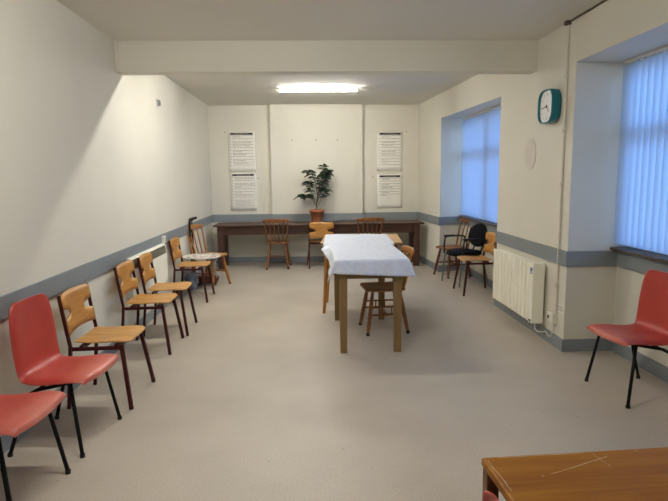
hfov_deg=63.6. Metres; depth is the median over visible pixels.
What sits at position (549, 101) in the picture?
wall clock
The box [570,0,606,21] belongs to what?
cable
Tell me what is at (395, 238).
side table
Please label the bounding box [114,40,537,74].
beam
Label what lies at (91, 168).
wall
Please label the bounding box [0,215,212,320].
trim
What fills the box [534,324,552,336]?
power cable
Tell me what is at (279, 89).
ceiling light
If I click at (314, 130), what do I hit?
wall
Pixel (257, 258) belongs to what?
baseboard
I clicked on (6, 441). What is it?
baseboard
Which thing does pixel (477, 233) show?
armchair
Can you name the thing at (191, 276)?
plastic bag
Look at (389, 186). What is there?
poster
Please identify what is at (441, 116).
wall
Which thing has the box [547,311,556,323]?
switch
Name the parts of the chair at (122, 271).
post, leg, backrest, post, leg, seat frame, seat, leg, leg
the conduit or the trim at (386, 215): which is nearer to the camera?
the conduit
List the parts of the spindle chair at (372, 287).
leg, leg, seat, leg, post, crest rail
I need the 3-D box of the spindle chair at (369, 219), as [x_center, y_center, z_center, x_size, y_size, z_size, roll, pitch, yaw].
[0.579,-0.148,8.999,0.478,0.847,0.564,-1,8,-2]
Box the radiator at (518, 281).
[493,248,544,323]
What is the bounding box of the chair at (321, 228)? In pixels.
[307,222,334,268]
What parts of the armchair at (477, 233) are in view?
leg, arm, leg, seat, arm, backrest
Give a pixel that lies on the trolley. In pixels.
(216, 276)
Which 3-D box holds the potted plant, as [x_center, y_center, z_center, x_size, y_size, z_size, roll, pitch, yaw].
[-0.340,-0.975,9.139,0.702,0.992,0.307,-1,8,-2]
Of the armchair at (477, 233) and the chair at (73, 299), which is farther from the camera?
the armchair at (477, 233)
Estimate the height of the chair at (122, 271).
0.775 m
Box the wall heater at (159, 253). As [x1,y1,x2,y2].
[126,243,167,306]
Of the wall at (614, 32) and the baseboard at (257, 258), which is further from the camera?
the baseboard at (257, 258)
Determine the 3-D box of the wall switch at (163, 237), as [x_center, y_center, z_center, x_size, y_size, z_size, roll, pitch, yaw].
[-1.965,-0.116,6.232,0.028,0.107,0.090,-1,8,-2]
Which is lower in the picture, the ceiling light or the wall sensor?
the wall sensor
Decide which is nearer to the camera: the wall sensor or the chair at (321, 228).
the wall sensor
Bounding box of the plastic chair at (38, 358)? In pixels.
[7,293,121,457]
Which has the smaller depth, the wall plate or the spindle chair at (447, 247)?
the wall plate
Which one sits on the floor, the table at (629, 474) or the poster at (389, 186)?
the table at (629, 474)
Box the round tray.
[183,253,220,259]
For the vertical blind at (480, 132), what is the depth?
7.36 m
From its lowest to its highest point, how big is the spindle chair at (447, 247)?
0.862 m
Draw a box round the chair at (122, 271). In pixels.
[113,260,183,354]
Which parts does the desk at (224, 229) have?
leg, leg, leg, leg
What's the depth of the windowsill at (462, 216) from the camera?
7.52 m
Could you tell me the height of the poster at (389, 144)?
0.678 m
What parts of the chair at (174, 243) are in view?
post, leg, backrest, seat frame, seat, leg, leg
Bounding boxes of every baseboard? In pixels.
[1,258,214,452]
[216,254,407,262]
[420,255,667,382]
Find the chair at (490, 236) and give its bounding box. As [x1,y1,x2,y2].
[453,232,496,295]
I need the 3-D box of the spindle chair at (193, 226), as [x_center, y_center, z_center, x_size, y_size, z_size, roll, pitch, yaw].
[-1.788,0.067,7.580,0.504,0.857,0.421,3,9,24]
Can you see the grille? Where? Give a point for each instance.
(159, 251)
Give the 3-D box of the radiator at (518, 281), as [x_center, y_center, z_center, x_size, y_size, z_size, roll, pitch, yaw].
[1.842,0.322,5.434,0.132,0.559,1.070,-1,8,-2]
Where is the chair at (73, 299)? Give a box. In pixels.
[56,283,155,409]
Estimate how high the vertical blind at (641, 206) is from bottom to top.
1.454 m
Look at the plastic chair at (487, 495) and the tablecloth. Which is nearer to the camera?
the plastic chair at (487, 495)
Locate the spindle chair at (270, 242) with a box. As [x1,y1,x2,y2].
[262,219,290,269]
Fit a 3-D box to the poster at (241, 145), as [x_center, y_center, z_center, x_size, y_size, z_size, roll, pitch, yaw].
[-1.600,-1.710,9.360,0.470,0.687,0.004,-1,8,-2]
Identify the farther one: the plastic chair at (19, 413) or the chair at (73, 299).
the chair at (73, 299)
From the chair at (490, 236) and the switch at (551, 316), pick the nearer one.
the switch at (551, 316)
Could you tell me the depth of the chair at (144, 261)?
5.27 m
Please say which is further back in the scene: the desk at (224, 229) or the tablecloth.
the desk at (224, 229)
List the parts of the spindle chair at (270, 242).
post, leg, crest rail, seat, leg, post, leg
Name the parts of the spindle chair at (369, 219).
crest rail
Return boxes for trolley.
[188,217,218,284]
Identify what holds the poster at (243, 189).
attached to the wall at (314, 130)
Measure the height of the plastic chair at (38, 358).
0.837 m
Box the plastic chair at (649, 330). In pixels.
[584,269,667,408]
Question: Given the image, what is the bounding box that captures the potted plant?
[293,164,333,221]
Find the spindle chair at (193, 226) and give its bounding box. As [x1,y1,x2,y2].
[187,224,230,284]
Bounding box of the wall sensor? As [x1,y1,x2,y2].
[156,98,160,106]
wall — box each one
[0,0,213,394]
[208,104,418,256]
[418,74,501,280]
[497,0,667,366]
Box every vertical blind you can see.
[461,104,500,222]
[613,45,667,254]
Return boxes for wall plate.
[525,138,535,169]
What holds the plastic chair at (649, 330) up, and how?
on the floor
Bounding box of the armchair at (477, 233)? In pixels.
[441,223,487,287]
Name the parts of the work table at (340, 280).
leg, leg, leg, leg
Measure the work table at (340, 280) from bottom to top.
0.806 m
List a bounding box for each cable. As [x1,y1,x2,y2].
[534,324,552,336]
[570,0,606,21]
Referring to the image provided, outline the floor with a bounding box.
[0,262,667,500]
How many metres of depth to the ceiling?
4.46 m
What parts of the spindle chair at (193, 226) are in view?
post, crest rail, post, leg, seat, leg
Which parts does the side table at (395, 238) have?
leg, leg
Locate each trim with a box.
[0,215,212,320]
[213,212,416,221]
[417,212,667,273]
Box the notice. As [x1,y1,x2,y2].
[557,303,563,313]
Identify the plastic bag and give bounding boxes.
[184,271,198,290]
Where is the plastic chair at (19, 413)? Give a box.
[0,391,70,500]
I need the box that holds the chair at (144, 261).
[137,252,197,336]
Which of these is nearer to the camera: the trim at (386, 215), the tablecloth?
the tablecloth
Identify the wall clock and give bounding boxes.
[538,89,560,123]
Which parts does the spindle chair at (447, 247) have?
leg, leg, seat, post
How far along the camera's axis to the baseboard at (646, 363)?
4.60 m
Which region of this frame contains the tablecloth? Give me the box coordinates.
[321,234,415,281]
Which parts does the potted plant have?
pot, stem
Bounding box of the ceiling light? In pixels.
[277,88,358,91]
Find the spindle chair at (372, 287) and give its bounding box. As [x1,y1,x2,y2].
[359,246,413,335]
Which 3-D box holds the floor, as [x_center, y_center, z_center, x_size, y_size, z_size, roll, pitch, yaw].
[0.216,0.991,4.171,4.814,0.100,11.771,-1,8,-2]
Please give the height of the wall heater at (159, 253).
0.465 m
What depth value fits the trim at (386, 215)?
9.49 m
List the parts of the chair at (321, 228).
leg, seat, backrest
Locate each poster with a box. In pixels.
[227,132,255,171]
[230,173,256,210]
[377,132,402,170]
[377,174,401,207]
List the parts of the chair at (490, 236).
leg, leg, seat, seat frame, leg, backrest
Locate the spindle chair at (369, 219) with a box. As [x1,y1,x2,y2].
[355,217,384,233]
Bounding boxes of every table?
[320,234,402,313]
[334,274,402,352]
[482,447,667,500]
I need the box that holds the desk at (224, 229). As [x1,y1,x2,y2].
[213,220,423,269]
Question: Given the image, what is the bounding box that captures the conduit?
[554,20,571,313]
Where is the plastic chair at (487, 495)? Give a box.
[482,490,497,500]
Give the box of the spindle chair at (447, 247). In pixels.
[433,218,471,278]
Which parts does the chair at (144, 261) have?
post, leg, backrest, leg, seat frame, seat, leg, leg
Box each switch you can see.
[162,236,165,244]
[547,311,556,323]
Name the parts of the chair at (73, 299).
post, leg, backrest, post, leg, seat frame, seat, leg, leg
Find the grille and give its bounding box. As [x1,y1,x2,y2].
[132,245,165,268]
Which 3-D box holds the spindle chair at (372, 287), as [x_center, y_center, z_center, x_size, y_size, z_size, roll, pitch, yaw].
[0.519,0.376,5.280,0.494,0.817,0.421,-2,8,-7]
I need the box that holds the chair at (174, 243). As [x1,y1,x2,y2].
[168,237,214,302]
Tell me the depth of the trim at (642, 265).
4.50 m
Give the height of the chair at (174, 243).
0.775 m
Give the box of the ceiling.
[57,0,603,105]
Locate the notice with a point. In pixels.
(560, 308)

